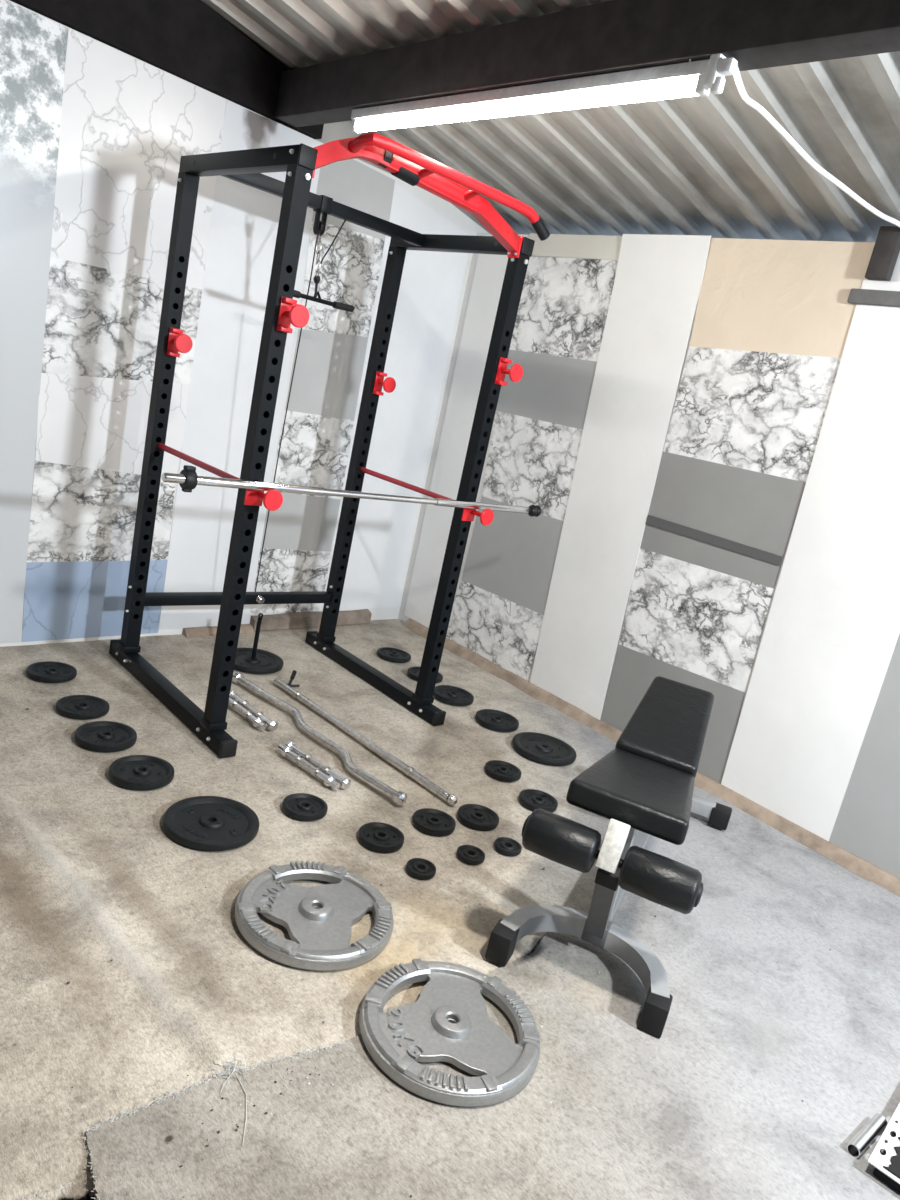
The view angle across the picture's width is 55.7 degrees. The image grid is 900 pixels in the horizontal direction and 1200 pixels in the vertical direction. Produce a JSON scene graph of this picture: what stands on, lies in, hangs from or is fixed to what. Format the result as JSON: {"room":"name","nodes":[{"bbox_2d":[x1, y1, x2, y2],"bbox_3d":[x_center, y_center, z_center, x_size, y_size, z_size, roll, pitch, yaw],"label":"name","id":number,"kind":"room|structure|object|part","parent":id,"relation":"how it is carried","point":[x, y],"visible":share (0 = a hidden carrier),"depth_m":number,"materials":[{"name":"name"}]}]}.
{"room":"gym","nodes":[
{"label":"gym","id":0,"kind":"room"},
{"bbox_2d":[0,0,488,646],"bbox_3d":[-1.655,-0.955,3.533,0.100,2.490,4.750,24,18,39],"label":"wall","id":1,"kind":"structure","parent":0,"point":[441,206],"depth_m":4.64,"materials":[{"name":"white paint"}]},
{"bbox_2d":[0,0,67,643],"bbox_3d":[-2.361,-0.926,2.678,0.009,2.423,2.135,24,18,39],"label":"strip","id":2,"kind":"object","parent":1,"relation":"attached to","point":[33,46],"visible":1,"depth_m":3.28,"materials":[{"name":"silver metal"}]},
{"bbox_2d":[21,29,225,641],"bbox_3d":[-1.426,-0.975,3.694,0.006,2.423,0.698,24,18,39],"label":"wall panel","id":3,"kind":"object","parent":1,"relation":"attached to","point":[127,125],"visible":0.91,"depth_m":3.61,"materials":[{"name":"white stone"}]},
{"bbox_2d":[10,0,323,138],"bbox_3d":[-1.821,-2.535,2.699,0.335,0.825,3.510,24,18,39],"label":"beam","id":4,"kind":"structure","parent":1,"relation":"attached to","point":[187,40],"depth_m":3.42,"materials":[{"name":"black metal"}]},
{"bbox_2d":[182,624,253,637],"bbox_3d":[-1.205,0.158,4.458,0.058,0.036,0.400,24,18,39],"label":"trim","id":5,"kind":"structure","parent":1,"relation":"attached to","point":[189,632],"depth_m":4.39,"materials":[{"name":"brown wood"}]},
{"bbox_2d":[158,100,321,632],"bbox_3d":[-1.023,-0.996,4.129,0.009,2.423,0.540,24,18,39],"label":"wall panel","id":6,"kind":"object","parent":1,"relation":"attached to","point":[245,218],"visible":0.66,"depth_m":4.05,"materials":[{"name":"white paint"}]},
{"bbox_2d":[250,609,371,630],"bbox_3d":[-0.780,0.110,4.908,0.054,0.080,0.840,24,18,39],"label":"baseboard","id":7,"kind":"structure","parent":1,"relation":"attached to","point":[293,620],"depth_m":4.82,"materials":[{"name":"beige wood"}]},
{"bbox_2d":[250,159,394,614],"bbox_3d":[-0.673,-1.046,4.495,0.007,2.355,0.500,24,18,39],"label":"strip","id":8,"kind":"object","parent":1,"relation":"attached to","point":[317,433],"visible":0.9,"depth_m":4.48,"materials":[{"name":"stone"}]},
{"bbox_2d":[315,120,390,173],"bbox_3d":[-0.273,-2.207,4.465,0.080,0.399,1.280,24,18,39],"label":"trim","id":9,"kind":"structure","parent":1,"relation":"attached to","point":[337,130],"depth_m":4.09,"materials":[{"name":"white"}]},
{"bbox_2d":[321,183,467,610],"bbox_3d":[-0.305,-1.051,4.900,0.008,2.335,0.655,24,18,39],"label":"sheet","id":10,"kind":"object","parent":1,"relation":"attached to","point":[431,281],"visible":0.83,"depth_m":4.92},
{"bbox_2d":[0,619,866,1199],"bbox_3d":[-0.340,0.971,2.063,4.800,0.053,5.320,-1,19,-43],"label":"floor","id":11,"kind":"structure","parent":0,"point":[85,885],"depth_m":2.62,"materials":[{"name":"beige concrete"}]},
{"bbox_2d":[26,661,76,682],"bbox_3d":[-1.644,0.297,3.520,0.190,0.024,0.190,5,15,-28],"label":"weight plate","id":12,"kind":"object","parent":11,"relation":"on","point":[45,671],"visible":1,"depth_m":3.50,"materials":[{"name":"black metal"}]},
{"bbox_2d":[56,695,108,719],"bbox_3d":[-1.410,0.411,3.272,0.190,0.024,0.190,19,15,27],"label":"weight plate","id":13,"kind":"object","parent":11,"relation":"on","point":[83,707],"visible":1,"depth_m":3.26,"materials":[{"name":"black metal"}]},
{"bbox_2d":[74,721,136,751],"bbox_3d":[-1.243,0.493,3.080,0.210,0.029,0.210,13,14,3],"label":"weight plate","id":14,"kind":"object","parent":11,"relation":"on","point":[98,736],"visible":1,"depth_m":3.06,"materials":[{"name":"black metal"}]},
{"bbox_2d":[109,755,173,789],"bbox_3d":[-1.044,0.584,2.889,0.210,0.029,0.210,10,14,-12],"label":"weight plate","id":15,"kind":"object","parent":11,"relation":"on","point":[134,772],"visible":1,"depth_m":2.87,"materials":[{"name":"black metal"}]},
{"bbox_2d":[163,796,258,850],"bbox_3d":[-0.750,0.700,2.684,0.294,0.028,0.294,18,15,22],"label":"weight plate","id":16,"kind":"object","parent":11,"relation":"on","point":[207,823],"visible":1,"depth_m":2.66,"materials":[{"name":"black metal"}]},
{"bbox_2d":[229,695,265,729],"bbox_3d":[-0.860,0.455,3.525,0.041,0.045,0.340,-2,20,-45],"label":"handle","id":17,"kind":"object","parent":11,"relation":"on","point":[257,722],"visible":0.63,"depth_m":3.48,"materials":[{"name":"silver metal"}]},
{"bbox_2d":[230,690,277,730],"bbox_3d":[-0.825,0.457,3.549,0.041,0.045,0.355,-2,20,-46],"label":"handle","id":18,"kind":"object","parent":11,"relation":"on","point":[272,725],"visible":0.85,"depth_m":3.52,"materials":[{"name":"silver metal"}]},
{"bbox_2d":[234,647,283,673],"bbox_3d":[-0.955,0.294,4.130,0.294,0.028,0.294,18,15,20],"label":"weight plate","id":19,"kind":"object","parent":11,"relation":"on","point":[267,662],"visible":0.85,"depth_m":4.11,"materials":[{"name":"black metal"}]},
{"bbox_2d":[249,613,262,659],"bbox_3d":[-0.929,0.173,4.100,0.044,0.231,0.044,-1,19,-43],"label":"pin","id":20,"kind":"object","parent":19,"relation":"on","point":[259,621],"visible":1,"depth_m":4.09,"materials":[{"name":"black metal"}]},
{"bbox_3d":[-0.930,0.183,4.103,0.023,0.210,0.021,-1,19,-43],"label":"rod","id":21,"kind":"part","parent":20,"relation":"part of","materials":[{"name":"black metal"}]},
{"bbox_2d":[287,670,299,686],"bbox_3d":[-0.738,0.364,3.956,0.070,0.065,0.069,4,16,-30],"label":"clip","id":22,"kind":"object","parent":11,"relation":"on","point":[294,672],"visible":0.74,"depth_m":3.95,"materials":[{"name":"black plastic"}]},
{"bbox_3d":[-0.730,0.349,3.971,0.020,0.040,0.044,13,14,3],"label":"handle","id":23,"kind":"part","parent":22,"relation":"part of","materials":[{"name":"black plastic"}]},
{"bbox_2d":[282,793,327,820],"bbox_3d":[-0.494,0.704,2.901,0.154,0.024,0.154,23,17,38],"label":"weight plate","id":24,"kind":"object","parent":11,"relation":"on","point":[299,806],"visible":1,"depth_m":2.89,"materials":[{"name":"black metal"}]},
{"bbox_2d":[278,744,339,789],"bbox_3d":[-0.528,0.618,3.167,0.342,0.045,0.042,23,17,38],"label":"handle","id":25,"kind":"object","parent":11,"relation":"on","point":[329,781],"visible":1,"depth_m":3.15,"materials":[{"name":"silver metal"}]},
{"bbox_2d":[234,861,393,970],"bbox_3d":[-0.369,0.858,2.349,0.436,0.047,0.436,7,15,-20],"label":"plate","id":26,"kind":"object","parent":11,"relation":"on","point":[318,920],"visible":1,"depth_m":2.31,"materials":[{"name":"silver metal"}]},
{"bbox_2d":[285,741,350,789],"bbox_3d":[-0.499,0.617,3.197,0.357,0.045,0.042,23,17,37],"label":"handle","id":27,"kind":"object","parent":11,"relation":"on","point":[345,783],"visible":0.82,"depth_m":3.17,"materials":[{"name":"silver metal"}]},
{"bbox_2d":[232,672,406,805],"bbox_3d":[-0.560,0.534,3.465,0.103,0.052,1.198,-1,19,-43],"label":"bar","id":28,"kind":"object","parent":11,"relation":"on","point":[399,798],"visible":0.99,"depth_m":3.38,"materials":[{"name":"silver metal"}]},
{"bbox_2d":[109,132,549,757],"bbox_3d":[-0.534,-0.621,3.610,1.153,2.188,1.163,-1,19,-43],"label":"power rack","id":29,"kind":"object","parent":11,"relation":"on","point":[300,161],"visible":0.99,"depth_m":3.47,"materials":[{"name":"black metal"}]},
{"bbox_3d":[-1.170,0.382,3.521,0.060,0.060,1.076,-1,19,-43],"label":"rail","id":30,"kind":"part","parent":29,"relation":"part of","materials":[{"name":"black metal"}]},
{"bbox_3d":[-0.745,-1.558,3.035,0.060,0.060,0.876,-1,19,-43],"label":"rail","id":31,"kind":"part","parent":29,"relation":"part of","materials":[{"name":"black metal"}]},
{"bbox_3d":[-0.659,-0.360,2.964,0.070,0.085,0.088,-1,19,-43],"label":"plate","id":32,"kind":"part","parent":29,"relation":"part of","materials":[{"name":"red metal"}]},
{"bbox_3d":[-0.552,-1.438,3.574,0.042,0.197,0.022,-1,19,-43],"label":"chain","id":33,"kind":"part","parent":29,"relation":"part of","materials":[{"name":"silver metal"}]},
{"bbox_2d":[293,290,353,311],"bbox_3d":[-0.569,-1.290,3.626,0.393,0.052,0.029,-1,19,-43],"label":"bar","id":34,"kind":"object","parent":29,"relation":"hanging from","point":[297,294],"visible":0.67,"depth_m":3.65,"materials":[{"name":"black metal"}]},
{"bbox_2d":[161,465,541,516],"bbox_3d":[-0.250,-0.402,3.326,1.812,0.085,0.066,-1,19,-43],"label":"barbell","id":35,"kind":"object","parent":29,"relation":"on","point":[188,479],"visible":1,"depth_m":3.08,"materials":[{"name":"silver metal"}]},
{"bbox_3d":[-0.400,0.370,4.243,0.060,0.060,1.076,-1,19,-43],"label":"rail","id":36,"kind":"part","parent":29,"relation":"part of","materials":[{"name":"black metal"}]},
{"bbox_3d":[0.025,-1.571,3.758,0.060,0.060,0.876,-1,19,-43],"label":"rail","id":37,"kind":"part","parent":29,"relation":"part of","materials":[{"name":"black metal"}]},
{"bbox_3d":[0.110,-0.373,3.687,0.070,0.085,0.088,-1,19,-43],"label":"plate","id":38,"kind":"part","parent":29,"relation":"part of","materials":[{"name":"red metal"}]},
{"bbox_3d":[0.264,-1.432,3.456,0.007,0.085,0.062,-1,19,-43],"label":"mount plate","id":39,"kind":"part","parent":29,"relation":"part of","materials":[{"name":"red metal"}]},
{"bbox_2d":[274,678,457,805],"bbox_3d":[-0.392,0.560,3.539,0.040,0.042,1.199,-2,20,-46],"label":"bar","id":40,"kind":"object","parent":11,"relation":"on","point":[409,771],"visible":1,"depth_m":3.44,"materials":[{"name":"silver metal"}]},
{"bbox_2d":[358,822,403,851],"bbox_3d":[-0.228,0.784,2.817,0.154,0.024,0.154,8,15,-17],"label":"weight plate","id":41,"kind":"object","parent":11,"relation":"on","point":[376,836],"visible":1,"depth_m":2.80,"materials":[{"name":"black metal"}]},
{"bbox_2d":[377,647,410,662],"bbox_3d":[-0.307,0.302,4.673,0.190,0.024,0.190,6,15,-25],"label":"weight plate","id":42,"kind":"object","parent":11,"relation":"on","point":[390,654],"visible":1,"depth_m":4.65,"materials":[{"name":"black metal"}]},
{"bbox_2d":[406,858,435,879],"bbox_3d":[-0.091,0.848,2.690,0.096,0.019,0.096,-1,19,-43],"label":"weight plate","id":43,"kind":"object","parent":11,"relation":"on","point":[419,868],"visible":1,"depth_m":2.68,"materials":[{"name":"black metal"}]},
{"bbox_2d":[407,666,442,682],"bbox_3d":[-0.131,0.393,4.464,0.190,0.024,0.190,15,14,9],"label":"weight plate","id":44,"kind":"object","parent":11,"relation":"on","point":[413,672],"visible":0.4,"depth_m":4.44,"materials":[{"name":"black metal"}]},
{"bbox_2d":[412,808,455,835],"bbox_3d":[-0.056,0.778,2.989,0.154,0.024,0.154,16,14,16],"label":"weight plate","id":45,"kind":"object","parent":11,"relation":"on","point":[430,821],"visible":1,"depth_m":2.97,"materials":[{"name":"black metal"}]},
{"bbox_2d":[27,684,853,1197],"bbox_3d":[-0.184,0.782,2.899,2.777,0.008,2.782,-1,19,-43],"label":"crumbs","id":46,"kind":"object","parent":11,"relation":"on","point":[308,1083],"visible":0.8,"depth_m":1.81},
{"bbox_2d":[433,685,473,705],"bbox_3d":[0.015,0.476,4.248,0.210,0.029,0.210,11,14,-6],"label":"weight plate","id":47,"kind":"object","parent":11,"relation":"on","point":[451,695],"visible":0.96,"depth_m":4.23,"materials":[{"name":"black metal"}]},
{"bbox_2d":[456,845,484,864],"bbox_3d":[0.069,0.847,2.834,0.096,0.019,0.096,10,14,-12],"label":"weight plate","id":48,"kind":"object","parent":11,"relation":"on","point":[469,854],"visible":1,"depth_m":2.82,"materials":[{"name":"black metal"}]},
{"bbox_2d":[457,804,498,830],"bbox_3d":[0.102,0.787,3.092,0.154,0.024,0.154,9,14,-13],"label":"weight plate","id":49,"kind":"object","parent":11,"relation":"on","point":[475,816],"visible":1,"depth_m":3.08,"materials":[{"name":"black metal"}]},
{"bbox_2d":[85,880,899,1199],"bbox_3d":[1.066,1.353,1.740,2.920,0.016,2.400,-1,19,-43],"label":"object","id":50,"kind":"structure","parent":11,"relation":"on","point":[747,1035],"depth_m":1.94,"materials":[{"name":"grey concrete"}]},
{"bbox_2d":[14,1037,349,1199],"bbox_3d":[-0.499,1.059,1.495,0.474,0.014,1.053,24,18,39],"label":"thread","id":51,"kind":"object","parent":50,"relation":"on","point":[337,1043],"visible":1,"depth_m":1.77},
{"bbox_2d":[359,958,539,1106],"bbox_3d":[0.002,1.014,2.033,0.436,0.047,0.436,21,16,30],"label":"plate","id":52,"kind":"object","parent":50,"relation":"on","point":[449,1021],"visible":1,"depth_m":1.99,"materials":[{"name":"silver metal"}]},
{"bbox_2d":[846,1113,886,1157],"bbox_3d":[0.974,1.249,1.990,0.160,0.031,0.031,-1,19,-43],"label":"tube","id":53,"kind":"object","parent":50,"relation":"on","point":[877,1123],"visible":1,"depth_m":1.97,"materials":[{"name":"silver metal"}]},
{"bbox_2d":[868,1103,899,1192],"bbox_3d":[1.197,1.290,1.986,0.301,0.034,0.501,23,18,38],"label":"plate","id":54,"kind":"object","parent":50,"relation":"on","point":[886,1164],"visible":1,"depth_m":1.91,"materials":[{"name":"white paint"}]},
{"bbox_2d":[475,709,518,731],"bbox_3d":[0.224,0.572,4.047,0.210,0.029,0.210,21,17,33],"label":"weight plate","id":55,"kind":"object","parent":11,"relation":"on","point":[496,720],"visible":1,"depth_m":4.03,"materials":[{"name":"black metal"}]},
{"bbox_2d":[484,760,520,781],"bbox_3d":[0.218,0.706,3.519,0.154,0.024,0.154,1,18,-39],"label":"weight plate","id":56,"kind":"object","parent":11,"relation":"on","point":[500,770],"visible":1,"depth_m":3.50,"materials":[{"name":"black metal"}]},
{"bbox_2d":[494,837,521,855],"bbox_3d":[0.199,0.850,2.937,0.096,0.019,0.096,17,15,20],"label":"weight plate","id":57,"kind":"object","parent":11,"relation":"on","point":[506,846],"visible":1,"depth_m":2.92,"materials":[{"name":"black metal"}]},
{"bbox_2d":[519,789,557,812],"bbox_3d":[0.343,0.783,3.320,0.154,0.024,0.154,19,15,26],"label":"weight plate","id":58,"kind":"object","parent":11,"relation":"on","point":[532,799],"visible":0.98,"depth_m":3.31,"materials":[{"name":"black metal"}]},
{"bbox_2d":[512,732,575,765],"bbox_3d":[0.424,0.669,3.837,0.294,0.028,0.294,7,15,-23],"label":"weight plate","id":59,"kind":"object","parent":11,"relation":"on","point":[538,747],"visible":1,"depth_m":3.81,"materials":[{"name":"black metal"}]},
{"bbox_2d":[485,676,731,1038],"bbox_3d":[0.662,0.633,2.829,0.565,0.666,1.500,17,15,20],"label":"weight bench","id":60,"kind":"object","parent":11,"relation":"on","point":[644,785],"visible":1,"depth_m":2.32,"materials":[{"name":"black leather"}]},
{"bbox_3d":[0.425,0.841,2.372,0.054,0.227,0.121,17,15,20],"label":"post","id":61,"kind":"part","parent":60,"relation":"part of","materials":[{"name":"grey metal"}]},
{"bbox_3d":[0.472,0.760,2.430,0.050,0.390,0.095,17,15,20],"label":"post","id":62,"kind":"part","parent":60,"relation":"part of","materials":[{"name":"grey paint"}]},
{"bbox_2d":[201,0,899,242],"bbox_3d":[0.391,-1.686,1.349,5.150,1.021,5.782,-1,19,-43],"label":"ceiling","id":63,"kind":"structure","parent":0,"point":[712,165],"depth_m":3.30,"materials":[{"name":"grey metal"}]},
{"bbox_2d":[275,0,899,126],"bbox_3d":[0.962,-1.425,2.038,0.120,0.190,5.200,-1,19,-43],"label":"beam","id":64,"kind":"structure","parent":63,"relation":"attached to","point":[612,36],"depth_m":2.51,"materials":[{"name":"black metal"}]},
{"bbox_2d":[351,53,737,133],"bbox_3d":[0.181,-1.663,2.818,0.060,0.132,1.738,-1,19,-43],"label":"tube light","id":65,"kind":"object","parent":64,"relation":"attached to","point":[708,75],"visible":1,"depth_m":2.64,"materials":[{"name":"white plastic"}]},
{"bbox_2d":[733,62,899,227],"bbox_3d":[1.343,-1.372,2.729,1.502,0.086,0.576,7,15,-20],"label":"power cable","id":66,"kind":"object","parent":65,"relation":"hanging from","point":[738,80],"visible":0.94,"depth_m":2.65,"materials":[{"name":"white plastic"}]},
{"bbox_2d":[398,233,899,839],"bbox_3d":[1.487,-0.224,3.594,0.120,2.400,5.400,-1,19,-43],"label":"wall","id":67,"kind":"structure","parent":0,"point":[895,277],"depth_m":5.00,"materials":[{"name":"grey paint"}]},
{"bbox_2d":[404,234,527,627],"bbox_3d":[0.072,-0.936,4.989,0.008,2.300,0.380,-1,19,-43],"label":"sheet","id":68,"kind":"object","parent":67,"relation":"attached to","point":[490,269],"visible":0.6,"depth_m":5.02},
{"bbox_2d":[446,233,621,680],"bbox_3d":[0.422,-0.754,4.621,0.007,2.333,0.750,-1,19,-43],"label":"wall panel","id":69,"kind":"object","parent":67,"relation":"attached to","point":[499,605],"visible":0.91,"depth_m":4.58,"materials":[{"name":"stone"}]},
{"bbox_2d":[530,234,710,719],"bbox_3d":[0.794,-0.574,4.216,0.015,2.342,0.593,-1,19,-43],"label":"wall panel","id":70,"kind":"object","parent":67,"relation":"attached to","point":[658,280],"visible":1,"depth_m":4.19,"materials":[{"name":"white paint"}]},
{"bbox_2d":[403,619,899,896],"bbox_3d":[0.871,0.689,4.124,0.066,0.051,3.500,-1,19,-43],"label":"baseboard","id":71,"kind":"structure","parent":67,"relation":"attached to","point":[853,863],"depth_m":3.76,"materials":[{"name":"brown wood"}]},
{"bbox_2d":[600,238,874,783],"bbox_3d":[1.186,-0.386,3.811,0.011,2.335,0.815,-1,19,-43],"label":"wall panel","id":72,"kind":"object","parent":67,"relation":"attached to","point":[773,318],"visible":0.89,"depth_m":3.75,"materials":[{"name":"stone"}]},
{"bbox_3d":[1.377,-1.272,3.596,0.006,0.472,0.800,-1,19,-43],"label":"cardboard panel","id":73,"kind":"part","parent":72,"relation":"part of","materials":[{"name":"beige cardboard"}]},
{"bbox_2d":[721,280,899,840],"bbox_3d":[1.558,-0.127,3.400,0.024,2.193,0.600,-1,19,-43],"label":"wall panel","id":74,"kind":"object","parent":67,"relation":"attached to","point":[831,633],"visible":1,"depth_m":3.42,"materials":[{"name":"white paint"}]},
{"bbox_2d":[829,634,899,878],"bbox_3d":[1.979,0.074,2.976,0.008,2.188,0.720,-1,19,-43],"label":"strip","id":75,"kind":"object","parent":67,"relation":"attached to","point":[867,824],"visible":0.92,"depth_m":3.31,"materials":[{"name":"white paint"}]},
{"bbox_2d":[865,226,899,280],"bbox_3d":[1.664,-1.323,3.257,0.045,0.190,0.085,-1,19,-43],"label":"trim","id":76,"kind":"structure","parent":67,"relation":"attached to","point":[886,249],"depth_m":3.24,"materials":[{"name":"grey metal"}]}
]}

